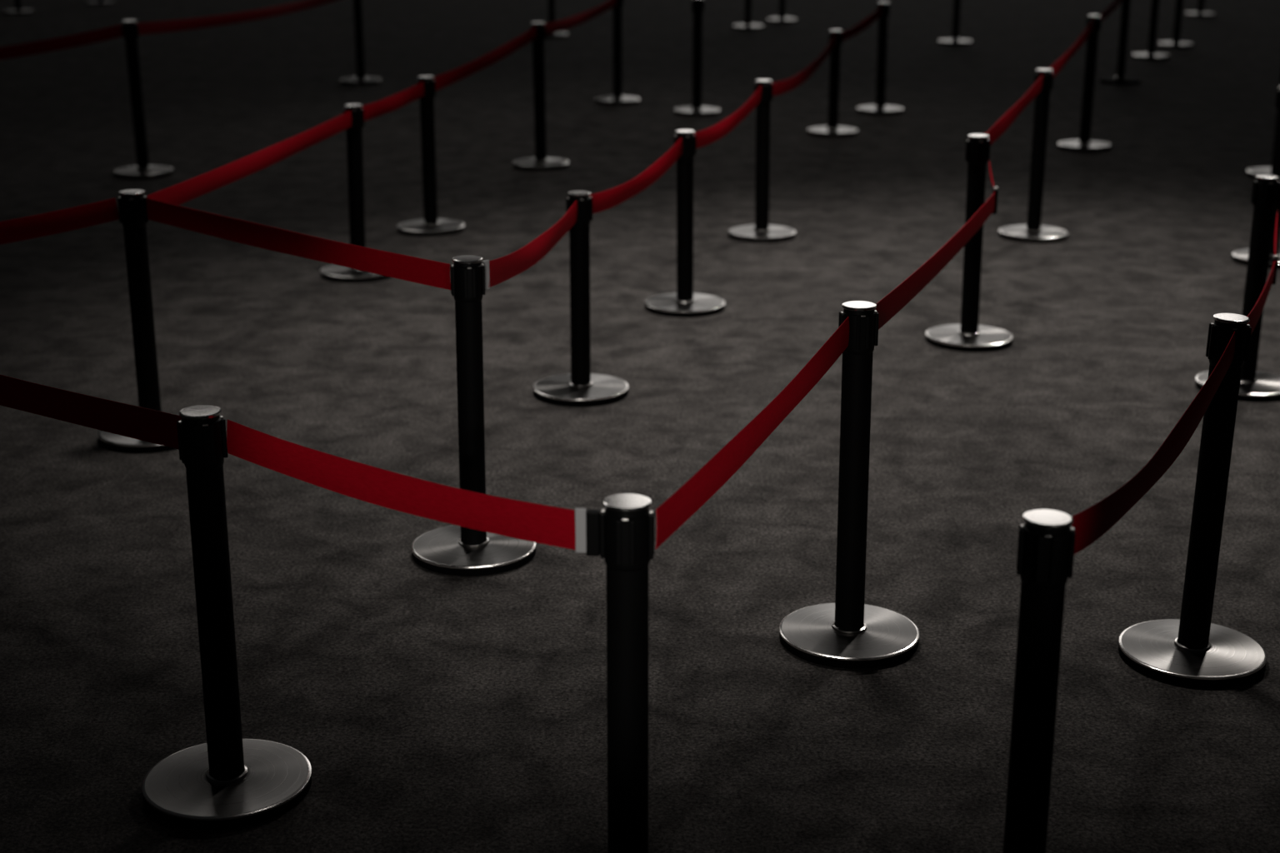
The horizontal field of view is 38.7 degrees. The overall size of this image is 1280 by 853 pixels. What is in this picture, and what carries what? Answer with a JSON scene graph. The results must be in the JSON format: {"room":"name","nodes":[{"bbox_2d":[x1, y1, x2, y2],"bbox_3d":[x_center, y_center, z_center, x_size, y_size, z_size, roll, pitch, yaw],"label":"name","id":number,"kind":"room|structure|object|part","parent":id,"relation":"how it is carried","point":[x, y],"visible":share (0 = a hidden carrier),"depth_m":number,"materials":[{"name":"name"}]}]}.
{"room":"queue waiting area","nodes":[
{"label":"queue waiting area","id":0,"kind":"room"},
{"bbox_2d":[0,0,1279,852],"bbox_3d":[0.000,-3.528,17.756,52.000,0.001,52.000,0,17,0],"label":"floor","id":1,"kind":"structure","parent":0,"point":[429,712],"depth_m":6.55,"materials":[{"name":"grey carpet"}]},
{"bbox_2d":[4,0,33,14],"bbox_3d":[-8.077,-5.794,23.553,0.360,0.865,0.360,0,17,0],"label":"barrier post","id":2,"kind":"object","parent":1,"relation":"on","point":[17,10],"visible":1,"depth_m":23.61,"materials":[{"name":"silver metal"}]},
{"bbox_3d":[-8.077,-5.414,23.672,0.347,0.009,0.347,0,17,0],"label":"plate","id":3,"kind":"part","parent":2,"relation":"part of","materials":[{"name":"silver metal"}]},
{"bbox_2d":[86,0,114,4],"bbox_3d":[-7.458,-6.262,25.048,0.360,0.865,0.360,0,17,0],"label":"barrier post","id":4,"kind":"object","parent":1,"relation":"on","point":[98,2],"visible":1,"depth_m":25.06,"materials":[{"name":"silver metal"}]},
{"bbox_3d":[-7.458,-5.881,25.167,0.347,0.009,0.347,0,17,0],"label":"plate","id":5,"kind":"part","parent":4,"relation":"part of","materials":[{"name":"silver metal"}]},
{"bbox_2d":[98,189,175,453],"bbox_3d":[-1.701,-0.375,6.226,0.360,0.865,0.360,-3,18,-10],"label":"barrier post","id":6,"kind":"object","parent":1,"relation":"on","point":[132,202],"visible":0.66,"depth_m":6.19,"materials":[{"name":"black metal"}]},
{"bbox_2d":[0,198,119,244],"bbox_3d":[-2.354,-0.569,5.665,1.535,0.119,0.011,-13,22,-36],"label":"belt","id":7,"kind":"object","parent":6,"relation":"attached to","point":[106,211],"visible":1,"depth_m":5.99,"materials":[{"name":"red fabric"}]},
{"bbox_3d":[-1.701,0.005,6.345,0.347,0.009,0.347,-3,18,-10],"label":"plate","id":8,"kind":"part","parent":6,"relation":"part of","materials":[{"name":"silver metal"}]},
{"bbox_2d":[147,110,351,205],"bbox_3d":[-1.506,-1.094,7.345,0.010,0.120,2.527,2,17,7],"label":"belt","id":9,"kind":"object","parent":6,"relation":"attached to","point":[180,193],"visible":0.96,"depth_m":7.13,"materials":[{"name":"red fabric"}]},
{"bbox_2d":[146,197,450,289],"bbox_3d":[-1.089,-0.572,5.583,1.564,0.086,0.011,16,24,42],"label":"belt","id":10,"kind":"object","parent":6,"relation":"attached to","point":[425,272],"visible":1,"depth_m":5.51,"materials":[{"name":"red fabric"}]},
{"bbox_2d":[114,20,172,179],"bbox_3d":[-3.166,-2.069,11.481,0.360,0.962,0.360,0,17,0],"label":"barrier post","id":11,"kind":"object","parent":1,"relation":"on","point":[142,170],"visible":1,"depth_m":11.47,"materials":[{"name":"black metal"}]},
{"bbox_2d":[0,24,124,59],"bbox_3d":[-3.937,-2.222,10.734,1.929,0.184,0.010,-15,23,-39],"label":"belt","id":12,"kind":"object","parent":11,"relation":"attached to","point":[111,32],"visible":1,"depth_m":11.08,"materials":[{"name":"red fabric"}]},
{"bbox_3d":[-3.166,-1.643,11.614,0.347,0.009,0.347,0,17,0],"label":"plate","id":13,"kind":"part","parent":11,"relation":"part of","materials":[{"name":"silver metal"}]},
{"bbox_2d":[135,0,337,34],"bbox_3d":[-2.841,-3.163,13.743,0.011,0.184,4.918,2,18,7],"label":"belt","id":14,"kind":"object","parent":11,"relation":"attached to","point":[148,27],"visible":1,"depth_m":12.95,"materials":[{"name":"red fabric"}]},
{"bbox_2d":[141,405,311,829],"bbox_3d":[-0.895,0.377,3.831,0.360,0.859,0.360,-8,19,-24],"label":"barrier post","id":15,"kind":"object","parent":1,"relation":"on","point":[229,781],"visible":1,"depth_m":3.83,"materials":[{"name":"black metal"}]},
{"bbox_2d":[0,375,181,449],"bbox_3d":[-1.599,-0.122,4.183,1.610,0.087,0.010,12,21,33],"label":"belt","id":16,"kind":"object","parent":15,"relation":"attached to","point":[144,424],"visible":0.94,"depth_m":3.90,"materials":[{"name":"red fabric"}]},
{"bbox_3d":[-0.895,0.754,3.949,0.347,0.009,0.347,-8,19,-24],"label":"plate","id":17,"kind":"part","parent":15,"relation":"part of","materials":[{"name":"silver metal"}]},
{"bbox_2d":[226,419,599,556],"bbox_3d":[-0.463,0.111,3.448,0.962,0.101,0.031,12,21,34],"label":"belt","id":18,"kind":"object","parent":15,"relation":"attached to","point":[578,529],"visible":1,"depth_m":3.40,"materials":[{"name":"red fabric"}]},
{"bbox_2d":[320,104,390,283],"bbox_3d":[-1.363,-1.125,8.703,0.360,0.819,0.360,-5,18,-14],"label":"barrier post","id":19,"kind":"object","parent":1,"relation":"on","point":[337,273],"visible":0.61,"depth_m":8.67,"materials":[{"name":"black metal"}]},
{"bbox_3d":[-1.363,-0.767,8.815,0.347,0.009,0.347,-5,18,-14],"label":"plate","id":20,"kind":"part","parent":19,"relation":"part of","materials":[{"name":"silver metal"}]},
{"bbox_2d":[361,81,424,121],"bbox_3d":[-1.239,-1.627,9.126,0.010,0.087,1.029,3,18,11],"label":"belt","id":21,"kind":"object","parent":19,"relation":"attached to","point":[391,103],"visible":0.91,"depth_m":9.13,"materials":[{"name":"red fabric"}]},
{"bbox_2d":[340,0,380,84],"bbox_3d":[-2.506,-3.507,16.241,0.360,0.865,0.360,0,17,0],"label":"barrier post","id":22,"kind":"object","parent":1,"relation":"on","point":[360,79],"visible":1,"depth_m":16.24,"materials":[{"name":"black metal"}]},
{"bbox_3d":[-2.506,-3.127,16.360,0.347,0.009,0.347,0,17,0],"label":"plate","id":23,"kind":"part","parent":22,"relation":"part of","materials":[{"name":"silver metal"}]},
{"bbox_2d":[397,75,464,236],"bbox_3d":[-1.133,-1.459,9.759,0.360,0.825,0.360,-5,18,-14],"label":"barrier post","id":24,"kind":"object","parent":1,"relation":"on","point":[430,226],"visible":0.95,"depth_m":9.74,"materials":[{"name":"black metal"}]},
{"bbox_3d":[-1.133,-1.098,9.872,0.347,0.009,0.347,-5,18,-14],"label":"plate","id":25,"kind":"part","parent":24,"relation":"part of","materials":[{"name":"silver metal"}]},
{"bbox_2d":[433,26,536,90],"bbox_3d":[-0.892,-2.166,10.665,0.011,0.172,2.101,4,18,12],"label":"belt","id":26,"kind":"object","parent":24,"relation":"attached to","point":[442,81],"visible":0.98,"depth_m":10.60,"materials":[{"name":"red fabric"}]},
{"bbox_2d":[411,255,535,576],"bbox_3d":[-0.482,-0.048,5.165,0.360,0.875,0.360,-4,18,-11],"label":"barrier post","id":27,"kind":"object","parent":1,"relation":"on","point":[452,550],"visible":0.9,"depth_m":5.15,"materials":[{"name":"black metal"}]},
{"bbox_3d":[-0.482,0.337,5.285,0.347,0.009,0.347,-4,18,-11],"label":"plate","id":28,"kind":"part","parent":27,"relation":"part of","materials":[{"name":"silver metal"}]},
{"bbox_2d":[480,200,577,289],"bbox_3d":[-0.327,-0.603,5.846,0.024,0.190,1.593,2,18,7],"label":"belt","id":29,"kind":"object","parent":27,"relation":"attached to","point":[497,271],"visible":0.98,"depth_m":5.67,"materials":[{"name":"red fabric"}]},
{"bbox_2d":[513,21,568,170],"bbox_3d":[-0.648,-2.147,11.795,0.360,0.923,0.360,-5,18,-14],"label":"barrier post","id":30,"kind":"object","parent":1,"relation":"on","point":[540,162],"visible":0.97,"depth_m":11.78,"materials":[{"name":"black metal"}]},
{"bbox_3d":[-0.648,-1.739,11.922,0.347,0.009,0.347,-5,18,-14],"label":"plate","id":31,"kind":"part","parent":30,"relation":"part of","materials":[{"name":"silver metal"}]},
{"bbox_2d":[543,0,616,34],"bbox_3d":[-0.418,-2.995,13.246,0.012,0.129,3.210,2,18,8],"label":"belt","id":32,"kind":"object","parent":30,"relation":"attached to","point":[561,25],"visible":0.96,"depth_m":13.07,"materials":[{"name":"red fabric"}]},
{"bbox_2d":[545,0,567,37],"bbox_3d":[-0.997,-4.835,20.486,0.360,0.865,0.360,0,17,0],"label":"barrier post","id":33,"kind":"object","parent":1,"relation":"on","point":[551,2],"visible":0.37,"depth_m":20.50,"materials":[{"name":"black metal"}]},
{"bbox_3d":[-0.997,-4.455,20.605,0.347,0.009,0.347,0,17,0],"label":"plate","id":34,"kind":"part","parent":33,"relation":"part of","materials":[{"name":"silver metal"}]},
{"bbox_2d":[533,190,628,406],"bbox_3d":[-0.223,-0.490,6.763,0.360,0.764,0.360,-5,18,-14],"label":"barrier post","id":35,"kind":"object","parent":1,"relation":"on","point":[581,387],"visible":0.96,"depth_m":6.75,"materials":[{"name":"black metal"}]},
{"bbox_3d":[-0.223,-0.158,6.867,0.347,0.009,0.347,-5,18,-14],"label":"plate","id":36,"kind":"part","parent":35,"relation":"part of","materials":[{"name":"silver metal"}]},
{"bbox_2d":[589,137,682,214],"bbox_3d":[-0.011,-1.000,7.317,0.011,0.140,1.332,5,18,16],"label":"belt","id":37,"kind":"object","parent":35,"relation":"attached to","point":[605,200],"visible":0.94,"depth_m":7.31,"materials":[{"name":"red fabric"}]},
{"bbox_2d":[595,0,639,104],"bbox_3d":[-0.184,-3.105,14.929,0.360,0.880,0.360,-5,18,-14],"label":"barrier post","id":38,"kind":"object","parent":1,"relation":"on","point":[617,98],"visible":0.88,"depth_m":14.92,"materials":[{"name":"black metal"}]},
{"bbox_3d":[-0.184,-2.717,15.050,0.347,0.009,0.347,-5,18,-14],"label":"plate","id":39,"kind":"part","parent":38,"relation":"part of","materials":[{"name":"silver metal"}]},
{"bbox_2d":[600,493,654,852],"bbox_3d":[-0.022,0.542,3.295,0.360,0.865,0.360,1,17,4],"label":"barrier post","id":40,"kind":"object","parent":1,"relation":"on","point":[627,522],"visible":1,"depth_m":3.23,"materials":[{"name":"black metal"}]},
{"bbox_2d":[655,316,849,549],"bbox_3d":[0.269,-0.023,3.809,0.009,0.106,1.384,6,18,19],"label":"belt","id":41,"kind":"object","parent":40,"relation":"attached to","point":[682,504],"visible":1,"depth_m":3.64,"materials":[{"name":"red fabric"}]},
{"bbox_2d":[645,130,724,317],"bbox_3d":[0.202,-0.911,8.057,0.360,0.794,0.360,-5,18,-14],"label":"barrier post","id":42,"kind":"object","parent":1,"relation":"on","point":[684,303],"visible":0.97,"depth_m":8.04,"materials":[{"name":"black metal"}]},
{"bbox_3d":[0.202,-0.564,8.166,0.347,0.009,0.347,-5,18,-14],"label":"plate","id":43,"kind":"part","parent":42,"relation":"part of","materials":[{"name":"silver metal"}]},
{"bbox_2d":[694,85,761,148],"bbox_3d":[0.421,-1.475,8.731,0.011,0.140,1.587,5,18,15],"label":"belt","id":44,"kind":"object","parent":42,"relation":"attached to","point":[708,136],"visible":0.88,"depth_m":8.71,"materials":[{"name":"red fabric"}]},
{"bbox_2d":[674,0,719,115],"bbox_3d":[0.450,-2.906,14.278,0.360,0.890,0.360,0,17,0],"label":"barrier post","id":45,"kind":"object","parent":1,"relation":"on","point":[697,6],"visible":1,"depth_m":14.26,"materials":[{"name":"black metal"}]},
{"bbox_3d":[0.450,-2.514,14.401,0.347,0.009,0.347,0,17,0],"label":"plate","id":46,"kind":"part","parent":45,"relation":"part of","materials":[{"name":"silver metal"}]},
{"bbox_2d":[732,0,763,29],"bbox_3d":[1.279,-5.150,21.493,0.360,0.865,0.360,0,17,0],"label":"barrier post","id":47,"kind":"object","parent":1,"relation":"on","point":[747,25],"visible":1,"depth_m":21.53,"materials":[{"name":"silver metal"}]},
{"bbox_3d":[1.279,-4.769,21.612,0.347,0.009,0.347,0,17,0],"label":"plate","id":48,"kind":"part","parent":47,"relation":"part of","materials":[{"name":"silver metal"}]},
{"bbox_2d":[728,79,795,243],"bbox_3d":[0.650,-1.409,9.600,0.360,0.825,0.360,-5,18,-14],"label":"barrier post","id":49,"kind":"object","parent":1,"relation":"on","point":[762,232],"visible":0.92,"depth_m":9.59,"materials":[{"name":"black metal"}]},
{"bbox_3d":[0.650,-1.048,9.713,0.347,0.009,0.347,-5,18,-14],"label":"plate","id":50,"kind":"part","parent":49,"relation":"part of","materials":[{"name":"silver metal"}]},
{"bbox_2d":[770,34,835,96],"bbox_3d":[1.029,-2.250,11.326,0.011,0.210,3.779,3,18,11],"label":"belt","id":51,"kind":"object","parent":49,"relation":"attached to","point":[785,86],"visible":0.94,"depth_m":11.12,"materials":[{"name":"red fabric"}]},
{"bbox_2d":[767,0,796,22],"bbox_3d":[1.753,-5.428,22.382,0.360,0.865,0.360,0,17,0],"label":"barrier post","id":52,"kind":"object","parent":1,"relation":"on","point":[782,18],"visible":1,"depth_m":22.43,"materials":[{"name":"silver metal"}]},
{"bbox_3d":[1.753,-5.048,22.501,0.347,0.009,0.347,0,17,0],"label":"plate","id":53,"kind":"part","parent":52,"relation":"part of","materials":[{"name":"silver metal"}]},
{"bbox_2d":[808,30,857,136],"bbox_3d":[1.411,-2.503,13.237,0.360,0.742,0.360,-5,18,-14],"label":"barrier post","id":54,"kind":"object","parent":1,"relation":"on","point":[832,129],"visible":0.94,"depth_m":13.21,"materials":[{"name":"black metal"}]},
{"bbox_3d":[1.411,-2.182,13.338,0.347,0.009,0.347,-5,18,-14],"label":"plate","id":55,"kind":"part","parent":54,"relation":"part of","materials":[{"name":"silver metal"}]},
{"bbox_2d":[840,5,881,40],"bbox_3d":[1.661,-3.035,13.706,0.012,0.182,1.208,7,19,21],"label":"belt","id":56,"kind":"object","parent":54,"relation":"attached to","point":[864,24],"visible":0.95,"depth_m":13.73,"materials":[{"name":"red fabric"}]},
{"bbox_2d":[779,300,919,669],"bbox_3d":[0.540,0.127,4.579,0.360,0.891,0.360,-2,18,-8],"label":"barrier post","id":57,"kind":"object","parent":1,"relation":"on","point":[848,632],"visible":0.98,"depth_m":4.58,"materials":[{"name":"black metal"}]},
{"bbox_3d":[0.540,0.519,4.701,0.347,0.009,0.347,-2,18,-8],"label":"plate","id":58,"kind":"part","parent":57,"relation":"part of","materials":[{"name":"silver metal"}]},
{"bbox_2d":[874,161,998,329],"bbox_3d":[1.029,-0.619,5.943,0.080,0.243,3.117,5,18,15],"label":"belt","id":59,"kind":"object","parent":57,"relation":"attached to","point":[890,305],"visible":0.98,"depth_m":5.46,"materials":[{"name":"red fabric"}]},
{"bbox_2d":[857,1,903,114],"bbox_3d":[1.911,-2.915,14.373,0.360,0.850,0.360,-5,18,-14],"label":"barrier post","id":60,"kind":"object","parent":1,"relation":"on","point":[880,107],"visible":0.98,"depth_m":14.35,"materials":[{"name":"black metal"}]},
{"bbox_3d":[1.911,-2.542,14.490,0.347,0.009,0.347,-5,18,-14],"label":"plate","id":61,"kind":"part","parent":60,"relation":"part of","materials":[{"name":"silver metal"}]},
{"bbox_2d":[938,0,971,44],"bbox_3d":[3.432,-4.591,19.707,0.360,0.865,0.360,0,17,0],"label":"barrier post","id":62,"kind":"object","parent":1,"relation":"on","point":[955,39],"visible":1,"depth_m":19.73,"materials":[{"name":"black metal"}]},
{"bbox_3d":[3.432,-4.211,19.826,0.347,0.009,0.347,0,17,0],"label":"plate","id":63,"kind":"part","parent":62,"relation":"part of","materials":[{"name":"silver metal"}]},
{"bbox_2d":[925,134,1013,352],"bbox_3d":[1.375,-0.767,7.489,0.360,0.860,0.360,-1,17,-5],"label":"barrier post","id":64,"kind":"object","parent":1,"relation":"on","point":[968,336],"visible":1,"depth_m":7.49,"materials":[{"name":"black metal"}]},
{"bbox_3d":[1.375,-0.390,7.607,0.347,0.009,0.347,-1,17,-5],"label":"plate","id":65,"kind":"part","parent":64,"relation":"part of","materials":[{"name":"silver metal"}]},
{"bbox_2d":[985,74,1043,145],"bbox_3d":[1.735,-1.461,8.425,0.010,0.097,2.218,6,18,18],"label":"belt","id":66,"kind":"object","parent":64,"relation":"attached to","point":[1004,122],"visible":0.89,"depth_m":8.35,"materials":[{"name":"red fabric"}]},
{"bbox_2d":[999,68,1067,243],"bbox_3d":[2.097,-1.435,9.587,0.360,0.881,0.360,-3,18,-10],"label":"barrier post","id":67,"kind":"object","parent":1,"relation":"on","point":[1032,232],"visible":0.94,"depth_m":9.58,"materials":[{"name":"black metal"}]},
{"bbox_3d":[2.097,-1.047,9.708,0.347,0.009,0.347,-3,18,-10],"label":"plate","id":68,"kind":"part","parent":67,"relation":"part of","materials":[{"name":"silver metal"}]},
{"bbox_2d":[1048,19,1094,77],"bbox_3d":[2.599,-2.270,10.952,0.012,0.107,3.160,5,18,17],"label":"belt","id":69,"kind":"object","parent":67,"relation":"attached to","point":[1060,63],"visible":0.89,"depth_m":10.91,"materials":[{"name":"red fabric"}]},
{"bbox_2d":[1002,509,1075,852],"bbox_3d":[0.692,0.566,3.218,0.360,0.865,0.360,3,18,10],"label":"barrier post","id":70,"kind":"object","parent":1,"relation":"on","point":[1046,545],"visible":1,"depth_m":3.14,"materials":[{"name":"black metal"}]},
{"bbox_2d":[1070,331,1234,554],"bbox_3d":[1.071,0.034,3.734,0.017,0.160,1.419,9,20,28],"label":"belt","id":71,"kind":"object","parent":70,"relation":"attached to","point":[1090,524],"visible":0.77,"depth_m":3.66,"materials":[{"name":"red fabric"}]},
{"bbox_2d":[1057,15,1110,151],"bbox_3d":[3.092,-2.372,12.547,0.360,0.904,0.360,-3,18,-10],"label":"barrier post","id":72,"kind":"object","parent":1,"relation":"on","point":[1084,143],"visible":0.93,"depth_m":12.54,"materials":[{"name":"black metal"}]},
{"bbox_3d":[3.092,-1.973,12.672,0.347,0.009,0.347,-3,18,-10],"label":"plate","id":73,"kind":"part","parent":72,"relation":"part of","materials":[{"name":"silver metal"}]},
{"bbox_2d":[1099,0,1122,22],"bbox_3d":[3.710,-3.309,14.293,0.012,0.118,3.979,5,18,17],"label":"belt","id":74,"kind":"object","parent":72,"relation":"attached to","point":[1115,3],"visible":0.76,"depth_m":13.98,"materials":[{"name":"red fabric"}]},
{"bbox_2d":[1099,0,1140,84],"bbox_3d":[4.321,-3.516,16.268,0.360,0.865,0.360,-3,18,-10],"label":"barrier post","id":75,"kind":"object","parent":1,"relation":"on","point":[1120,78],"visible":1,"depth_m":16.27,"materials":[{"name":"black metal"}]},
{"bbox_3d":[4.321,-3.135,16.387,0.347,0.009,0.347,-3,18,-10],"label":"plate","id":76,"kind":"part","parent":75,"relation":"part of","materials":[{"name":"silver metal"}]},
{"bbox_2d":[1132,0,1169,59],"bbox_3d":[5.161,-4.143,18.273,0.360,0.865,0.360,0,17,0],"label":"barrier post","id":77,"kind":"object","parent":1,"relation":"on","point":[1151,54],"visible":1,"depth_m":18.29,"materials":[{"name":"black metal"}]},
{"bbox_3d":[5.161,-3.762,18.391,0.347,0.009,0.347,0,17,0],"label":"plate","id":78,"kind":"part","parent":77,"relation":"part of","materials":[{"name":"silver metal"}]},
{"bbox_2d":[1158,0,1193,47],"bbox_3d":[5.753,-4.503,19.425,0.360,0.865,0.360,0,17,0],"label":"barrier post","id":79,"kind":"object","parent":1,"relation":"on","point":[1176,42],"visible":1,"depth_m":19.44,"materials":[{"name":"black metal"}]},
{"bbox_3d":[5.753,-4.123,19.544,0.347,0.009,0.347,0,17,0],"label":"plate","id":80,"kind":"part","parent":79,"relation":"part of","materials":[{"name":"silver metal"}]},
{"bbox_2d":[1118,313,1267,688],"bbox_3d":[1.394,0.161,4.474,0.360,0.887,0.360,1,17,4],"label":"barrier post","id":81,"kind":"object","parent":1,"relation":"on","point":[1190,650],"visible":0.94,"depth_m":4.48,"materials":[{"name":"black metal"}]},
{"bbox_3d":[1.394,0.552,4.596,0.347,0.009,0.347,1,17,4],"label":"plate","id":82,"kind":"part","parent":81,"relation":"part of","materials":[{"name":"silver metal"}]},
{"bbox_2d":[1247,209,1278,334],"bbox_3d":[1.909,-0.430,5.563,0.029,0.366,2.551,6,18,20],"label":"belt","id":83,"kind":"object","parent":81,"relation":"attached to","point":[1256,312],"visible":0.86,"depth_m":5.67,"materials":[{"name":"red fabric"}]},
{"bbox_2d":[1185,0,1214,16],"bbox_3d":[7.169,-5.679,23.187,0.360,0.865,0.360,0,17,0],"label":"barrier post","id":84,"kind":"object","parent":1,"relation":"on","point":[1200,12],"visible":1,"depth_m":23.24,"materials":[{"name":"silver metal"}]},
{"bbox_3d":[7.169,-5.299,23.306,0.347,0.009,0.347,0,17,0],"label":"plate","id":85,"kind":"part","parent":84,"relation":"part of","materials":[{"name":"silver metal"}]},
{"bbox_2d":[1195,175,1279,401],"bbox_3d":[2.301,-0.532,6.816,0.360,0.813,0.360,0,17,0],"label":"barrier post","id":86,"kind":"object","parent":1,"relation":"on","point":[1255,386],"visible":0.83,"depth_m":6.77,"materials":[{"name":"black metal"}]},
{"bbox_3d":[2.301,-0.177,6.927,0.347,0.009,0.347,0,17,0],"label":"plate","id":87,"kind":"part","parent":86,"relation":"part of","materials":[{"name":"silver metal"}]},
{"bbox_2d":[1232,86,1279,269],"bbox_3d":[3.154,-1.242,8.997,0.360,0.865,0.360,0,17,0],"label":"barrier post","id":88,"kind":"object","parent":1,"relation":"on","point":[1241,257],"visible":0.56,"depth_m":9.00,"materials":[{"name":"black metal"}]},
{"bbox_3d":[3.154,-0.861,9.116,0.347,0.009,0.347,0,17,0],"label":"plate","id":89,"kind":"part","parent":88,"relation":"part of","materials":[{"name":"silver metal"}]},
{"bbox_2d":[1246,83,1279,178],"bbox_3d":[4.041,-2.005,11.439,0.360,0.865,0.360,0,17,0],"label":"barrier post","id":90,"kind":"object","parent":1,"relation":"on","point":[1253,172],"visible":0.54,"depth_m":11.54,"materials":[{"name":"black metal"}]},
{"bbox_3d":[4.041,-1.625,11.558,0.347,0.009,0.347,0,17,0],"label":"plate","id":91,"kind":"part","parent":90,"relation":"part of","materials":[{"name":"silver metal"}]}
]}

